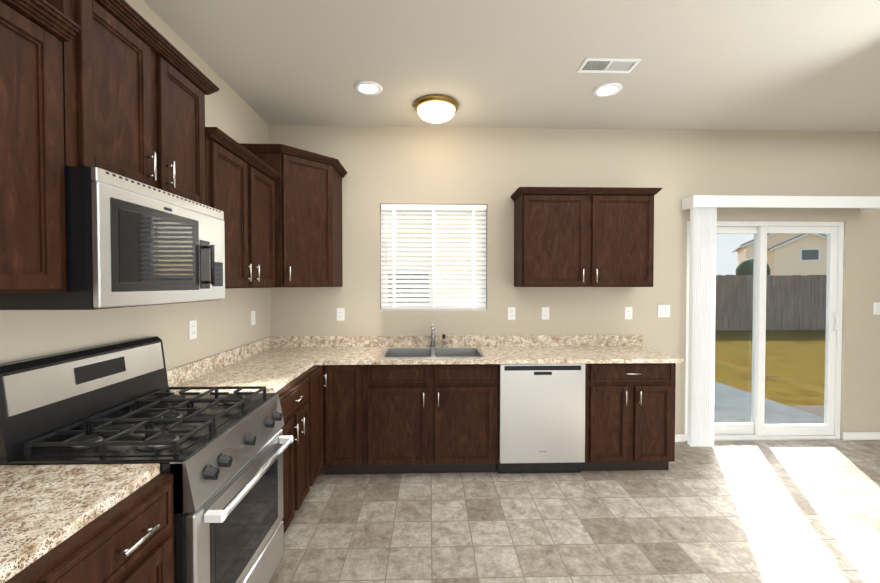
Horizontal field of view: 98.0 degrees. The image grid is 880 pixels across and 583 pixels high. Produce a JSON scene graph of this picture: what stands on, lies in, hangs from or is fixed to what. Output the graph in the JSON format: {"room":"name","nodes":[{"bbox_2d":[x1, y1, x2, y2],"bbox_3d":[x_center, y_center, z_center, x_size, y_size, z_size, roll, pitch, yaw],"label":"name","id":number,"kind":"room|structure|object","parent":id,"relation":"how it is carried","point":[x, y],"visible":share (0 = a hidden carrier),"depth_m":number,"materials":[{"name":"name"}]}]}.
{"room":"kitchen","nodes":[
{"label":"kitchen","id":0,"kind":"room"},
{"bbox_2d":[0,0,270,369],"bbox_3d":[-1.526,0.029,-0.041,0.150,2.930,7.050,0,1,-2],"label":"wall","id":1,"kind":"structure","parent":0,"point":[223,325],"depth_m":2.20,"materials":[{"name":"beige paint"}]},
{"bbox_2d":[0,0,79,293],"bbox_3d":[-1.290,-0.402,0.693,0.356,0.832,1.012,0,1,-2],"label":"upper cabinet","id":2,"kind":"object","parent":1,"relation":"attached to","point":[34,34],"visible":0.98,"depth_m":1.10,"materials":[{"name":"brown wood"}]},
{"bbox_2d":[45,0,219,204],"bbox_3d":[-1.314,-0.723,1.578,0.356,0.641,0.828,0,1,-2],"label":"upper cabinet","id":3,"kind":"object","parent":1,"relation":"attached to","point":[137,87],"visible":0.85,"depth_m":1.46,"materials":[{"name":"brown wood"}]},
{"bbox_2d":[0,166,224,309],"bbox_3d":[-1.271,-0.171,1.588,0.441,0.457,0.752,0,1,-2],"label":"over-the-range microwave","id":4,"kind":"object","parent":3,"relation":"attached to","point":[131,243],"visible":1,"depth_m":1.34,"materials":[{"name":"silver metal"}]},
{"bbox_2d":[189,320,196,339],"bbox_3d":[-1.510,0.238,2.339,0.009,0.116,0.072,0,1,-2],"label":"electrical outlet","id":5,"kind":"object","parent":1,"relation":"attached to","point":[192,329],"visible":1,"depth_m":2.33,"materials":[{"name":"white plastic"}]},
{"bbox_2d":[205,127,280,288],"bbox_3d":[-1.336,-0.432,2.395,0.356,0.832,0.857,0,1,-2],"label":"upper cabinet","id":6,"kind":"object","parent":1,"relation":"attached to","point":[240,186],"visible":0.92,"depth_m":2.32,"materials":[{"name":"brown wood"}]},
{"bbox_2d":[251,311,254,324],"bbox_3d":[-1.532,0.224,3.139,0.009,0.116,0.072,0,1,-2],"label":"electrical outlet","id":7,"kind":"object","parent":1,"relation":"attached to","point":[252,317],"visible":1,"depth_m":3.13,"materials":[{"name":"white plastic"}]},
{"bbox_2d":[143,0,879,131],"bbox_3d":[1.963,-1.488,0.102,7.135,0.100,7.200,0,1,-2],"label":"ceiling","id":8,"kind":"structure","parent":0,"point":[781,65],"depth_m":2.45,"materials":[{"name":"beige paint"}]},
{"bbox_2d":[355,81,381,94],"bbox_3d":[-0.523,-1.478,2.796,0.200,0.011,0.200,0,1,-2],"label":"recessed light","id":9,"kind":"object","parent":8,"relation":"in","point":[368,87],"visible":0.98,"depth_m":2.79,"materials":[{"name":"white plastic"}]},
{"bbox_2d":[414,94,458,122],"bbox_3d":[-0.030,-1.418,3.071,0.360,0.141,0.360,0,1,-2],"label":"dome light","id":10,"kind":"object","parent":8,"relation":"attached to","point":[435,108],"visible":1,"depth_m":2.97,"materials":[{"name":"white glass"}]},
{"bbox_2d":[593,83,621,96],"bbox_3d":[1.237,-1.479,2.824,0.200,0.011,0.200,0,1,-2],"label":"recessed light","id":11,"kind":"object","parent":8,"relation":"in","point":[607,89],"visible":1,"depth_m":2.82,"materials":[{"name":"white glass"}]},
{"bbox_2d":[577,58,641,72],"bbox_3d":[1.105,-1.476,2.510,0.360,0.007,0.160,0,1,-2],"label":"ceiling vent","id":12,"kind":"object","parent":8,"relation":"in","point":[606,65],"visible":1,"depth_m":2.51,"materials":[{"name":"white plastic"}]},
{"bbox_2d":[269,439,879,582],"bbox_3d":[1.963,1.541,0.155,7.135,0.100,7.200,0,1,-2],"label":"floor","id":13,"kind":"structure","parent":0,"point":[777,511],"depth_m":2.38,"materials":[{"name":"tile"}]},
{"bbox_2d":[5,474,173,582],"bbox_3d":[-1.135,1.034,0.997,0.681,0.885,0.462,0,1,-2],"label":"base cabinet","id":14,"kind":"object","parent":13,"relation":"on","point":[129,538],"visible":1,"depth_m":1.01,"materials":[{"name":"brown wood"}]},
{"bbox_2d":[0,336,292,582],"bbox_3d":[-1.113,0.853,1.610,0.758,1.225,0.760,0,1,-2],"label":"gas range","id":15,"kind":"object","parent":13,"relation":"on","point":[217,454],"visible":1,"depth_m":1.46,"materials":[{"name":"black metal"}]},
{"bbox_2d":[275,374,309,532],"bbox_3d":[-1.170,1.012,2.290,0.681,0.885,0.585,0,1,-2],"label":"base cabinet","id":16,"kind":"object","parent":13,"relation":"on","point":[294,396],"visible":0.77,"depth_m":2.32,"materials":[{"name":"brown wood"}]},
{"bbox_2d":[166,347,317,393],"bbox_3d":[-1.214,0.500,2.421,0.600,0.132,0.870,0,1,-2],"label":"countertop","id":17,"kind":"structure","parent":16,"relation":"on","point":[273,364],"depth_m":2.50,"materials":[{"name":"stone"}]},
{"bbox_2d":[302,365,326,485],"bbox_3d":[-1.182,1.004,2.735,0.681,0.885,0.300,0,1,-2],"label":"base cabinet","id":18,"kind":"object","parent":13,"relation":"on","point":[316,385],"visible":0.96,"depth_m":2.73,"materials":[{"name":"brown wood"}]},
{"bbox_2d":[322,365,364,474],"bbox_3d":[-0.753,0.996,3.210,0.310,0.885,0.620,0,1,-2],"label":"base cabinet","id":19,"kind":"object","parent":13,"relation":"on","point":[343,422],"visible":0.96,"depth_m":2.91,"materials":[{"name":"brown wood"}]},
{"bbox_2d":[363,364,497,473],"bbox_3d":[-0.077,0.996,3.211,1.038,0.885,0.656,0,1,-2],"label":"base cabinet","id":20,"kind":"object","parent":13,"relation":"on","point":[433,418],"visible":0.98,"depth_m":2.93,"materials":[{"name":"brown wood"}]},
{"bbox_2d":[239,335,682,364],"bbox_3d":[0.181,0.486,3.215,3.432,0.132,0.643,0,1,-2],"label":"countertop","id":21,"kind":"structure","parent":20,"relation":"on","point":[496,349],"depth_m":3.41,"materials":[{"name":"stone"}]},
{"bbox_2d":[429,324,435,347],"bbox_3d":[-0.062,0.406,3.379,0.064,0.220,0.220,0,1,-2],"label":"faucet","id":22,"kind":"object","parent":21,"relation":"on","point":[432,343],"visible":0.98,"depth_m":3.44,"materials":[{"name":"silver metal"}]},
{"bbox_2d":[381,347,484,357],"bbox_3d":[-0.058,0.612,3.200,0.812,0.196,0.452,0,1,-2],"label":"sink basin","id":23,"kind":"object","parent":21,"relation":"in","point":[469,352],"visible":0.19,"depth_m":3.40,"materials":[{"name":"silver metal"}]},
{"bbox_2d":[442,334,445,347],"bbox_3d":[0.035,0.455,3.458,0.040,0.120,0.046,0,1,-2],"label":"sprayer","id":24,"kind":"object","parent":21,"relation":"on","point":[443,337],"visible":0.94,"depth_m":3.45,"materials":[{"name":"silver metal"}]},
{"bbox_2d":[496,364,584,473],"bbox_3d":[0.780,0.997,3.238,0.663,0.881,0.608,0,1,-2],"label":"dishwasher","id":25,"kind":"object","parent":13,"relation":"on","point":[541,418],"visible":0.85,"depth_m":2.94,"materials":[{"name":"silver metal"}]},
{"bbox_2d":[581,363,675,470],"bbox_3d":[1.475,0.995,3.253,0.713,0.885,0.656,0,1,-2],"label":"base cabinet","id":26,"kind":"object","parent":13,"relation":"on","point":[629,416],"visible":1,"depth_m":2.97,"materials":[{"name":"brown wood"}]},
{"bbox_3d":[-1.122,1.043,0.508,0.681,0.885,0.510,0,1,-2],"label":"base cabinet","id":27,"kind":"object","parent":13,"relation":"on","visible":0},
{"bbox_2d":[0,464,159,582],"bbox_3d":[-1.177,0.529,0.731,0.583,0.132,0.976,0,1,-2],"label":"countertop","id":28,"kind":"structure","parent":27,"relation":"on","point":[44,509],"depth_m":1.02,"materials":[{"name":"stone"}]},
{"bbox_2d":[269,125,879,439],"bbox_3d":[1.868,-0.035,3.652,7.135,2.930,0.150,0,1,-2],"label":"wall","id":29,"kind":"structure","parent":0,"point":[493,169],"depth_m":3.55,"materials":[{"name":"beige paint"}]},
{"bbox_2d":[239,143,346,286],"bbox_3d":[-1.184,-0.550,3.132,0.700,1.042,0.700,0,1,-2],"label":"upper cabinet","id":30,"kind":"object","parent":29,"relation":"attached to","point":[308,218],"visible":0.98,"depth_m":2.96,"materials":[{"name":"brown wood"}]},
{"bbox_2d":[337,308,343,320],"bbox_3d":[-0.911,0.218,3.501,0.072,0.116,0.009,0,1,-2],"label":"electrical outlet","id":31,"kind":"object","parent":29,"relation":"attached to","point":[340,314],"visible":1,"depth_m":3.50,"materials":[{"name":"white plastic"}]},
{"bbox_2d":[380,214,486,310],"bbox_3d":[-0.058,-0.306,3.581,0.986,0.980,0.118,0,1,-2],"label":"window","id":32,"kind":"structure","parent":29,"relation":"in","point":[432,270],"depth_m":3.58,"materials":[{"name":"white plastic"}]},
{"bbox_2d":[381,204,486,308],"bbox_3d":[-0.057,-0.312,3.542,0.974,0.964,0.072,0,1,-2],"label":"window blinds","id":33,"kind":"object","parent":32,"relation":"attached to","point":[433,210],"visible":0.98,"depth_m":3.54,"materials":[{"name":"white plastic"}]},
{"bbox_2d":[508,307,514,319],"bbox_3d":[0.663,0.212,3.543,0.072,0.116,0.009,0,1,-2],"label":"electrical outlet","id":34,"kind":"object","parent":29,"relation":"attached to","point":[511,313],"visible":1,"depth_m":3.54,"materials":[{"name":"white plastic"}]},
{"bbox_2d":[541,307,548,319],"bbox_3d":[0.978,0.212,3.552,0.072,0.116,0.009,0,1,-2],"label":"electrical outlet","id":35,"kind":"object","parent":29,"relation":"attached to","point":[544,313],"visible":1,"depth_m":3.55,"materials":[{"name":"white plastic"}]},
{"bbox_2d":[510,187,661,286],"bbox_3d":[1.256,-0.449,3.372,1.206,0.832,0.356,0,1,-2],"label":"upper cabinet","id":36,"kind":"object","parent":29,"relation":"attached to","point":[583,236],"visible":1,"depth_m":3.24,"materials":[{"name":"brown wood"}]},
{"bbox_2d":[625,307,631,319],"bbox_3d":[1.763,0.212,3.573,0.072,0.116,0.009,0,1,-2],"label":"electrical outlet","id":37,"kind":"object","parent":29,"relation":"attached to","point":[628,312],"visible":1,"depth_m":3.57,"materials":[{"name":"white plastic"}]},
{"bbox_2d":[658,305,669,316],"bbox_3d":[2.098,0.192,3.579,0.118,0.116,0.015,0,1,-2],"label":"double light switch","id":38,"kind":"object","parent":29,"relation":"attached to","point":[663,310],"visible":1,"depth_m":3.58,"materials":[{"name":"white plastic"}]},
{"bbox_2d":[675,434,685,442],"bbox_3d":[2.101,1.391,3.600,0.425,0.080,0.013,0,1,-2],"label":"baseboard","id":39,"kind":"structure","parent":29,"relation":"attached to","point":[679,438],"depth_m":3.60,"materials":[{"name":"white paint"}]},
{"bbox_2d":[685,221,843,440],"bbox_3d":[3.078,0.386,3.668,1.531,2.088,0.158,0,1,-2],"label":"sliding glass door","id":40,"kind":"structure","parent":29,"relation":"attached to","point":[756,428],"depth_m":3.67,"materials":[{"name":"white plastic"}]},
{"bbox_2d":[682,195,879,210],"bbox_3d":[3.123,-0.800,3.513,1.732,0.105,0.162,0,1,-2],"label":"headrail valance","id":41,"kind":"object","parent":29,"relation":"attached to","point":[864,203],"visible":1,"depth_m":3.43,"materials":[{"name":"white plastic"}]},
{"bbox_2d":[687,207,716,446],"bbox_3d":[2.400,0.316,3.499,0.231,2.210,0.086,0,1,-2],"label":"vertical blinds","id":42,"kind":"object","parent":41,"relation":"hanging from","point":[702,313],"visible":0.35,"depth_m":3.47,"materials":[{"name":"fabric"}]},
{"bbox_2d":[843,432,879,440],"bbox_3d":[4.547,1.390,3.664,1.400,0.080,0.017,0,1,-2],"label":"baseboard","id":43,"kind":"structure","parent":29,"relation":"attached to","point":[847,436],"depth_m":3.65,"materials":[{"name":"white paint"}]},
{"bbox_2d":[873,302,879,314],"bbox_3d":[4.157,0.171,3.634,0.072,0.116,0.015,0,1,-2],"label":"light switch","id":44,"kind":"object","parent":29,"relation":"attached to","point":[876,308],"visible":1,"depth_m":3.63,"materials":[{"name":"white plastic"}]},
{"label":"outside","id":45,"kind":"structure","parent":0,"visible":0},
{"bbox_2d":[715,330,825,405],"bbox_3d":[13.950,0.983,42.166,90.000,0.200,76.149,0,1,-2],"label":"ground","id":46,"kind":"structure","parent":45,"point":[796,379],"depth_m":7.76,"materials":[{"name":"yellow plant"}]},
{"bbox_2d":[386,214,480,302],"bbox_3d":[-2.014,-1.836,10.944,9.400,6.520,6.600,0,1,-2],"label":"neighbouring house","id":47,"kind":"structure","parent":46,"relation":"on","point":[430,251],"depth_m":8.01,"materials":[{"name":"beige"}]},
{"bbox_2d":[736,258,769,275],"bbox_3d":[22.837,-0.631,27.946,1.970,3.520,1.873,-1,1,-38],"label":"bush","id":48,"kind":"object","parent":46,"relation":"on","point":[742,270],"depth_m":27.42,"materials":[{"name":"green plant"}]},
{"bbox_2d":[714,381,823,423],"bbox_3d":[2.768,1.484,5.454,3.260,0.070,3.348,0,1,-2],"label":"patio slab","id":49,"kind":"object","parent":46,"relation":"on","point":[747,410],"depth_m":4.67,"materials":[{"name":"concrete"}]},
{"bbox_2d":[715,275,826,329],"bbox_3d":[13.353,0.411,13.432,20.854,1.940,0.076,0,1,-2],"label":"fence","id":50,"kind":"object","parent":46,"relation":"on","point":[778,288],"depth_m":13.36,"materials":[{"name":"grey wood"}]},
{"bbox_2d":[732,234,826,275],"bbox_3d":[33.999,-2.754,33.577,12.600,7.570,9.810,1,1,33],"label":"house","id":51,"kind":"structure","parent":46,"relation":"on","point":[773,263],"depth_m":31.46,"materials":[{"name":"beige paint"}]},
{"bbox_2d":[790,405,823,417],"bbox_3d":[5.952,1.522,4.440,3.030,0.030,1.148,0,1,-2],"label":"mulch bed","id":52,"kind":"object","parent":46,"relation":"on","point":[818,411],"depth_m":4.83,"materials":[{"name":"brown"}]}
]}

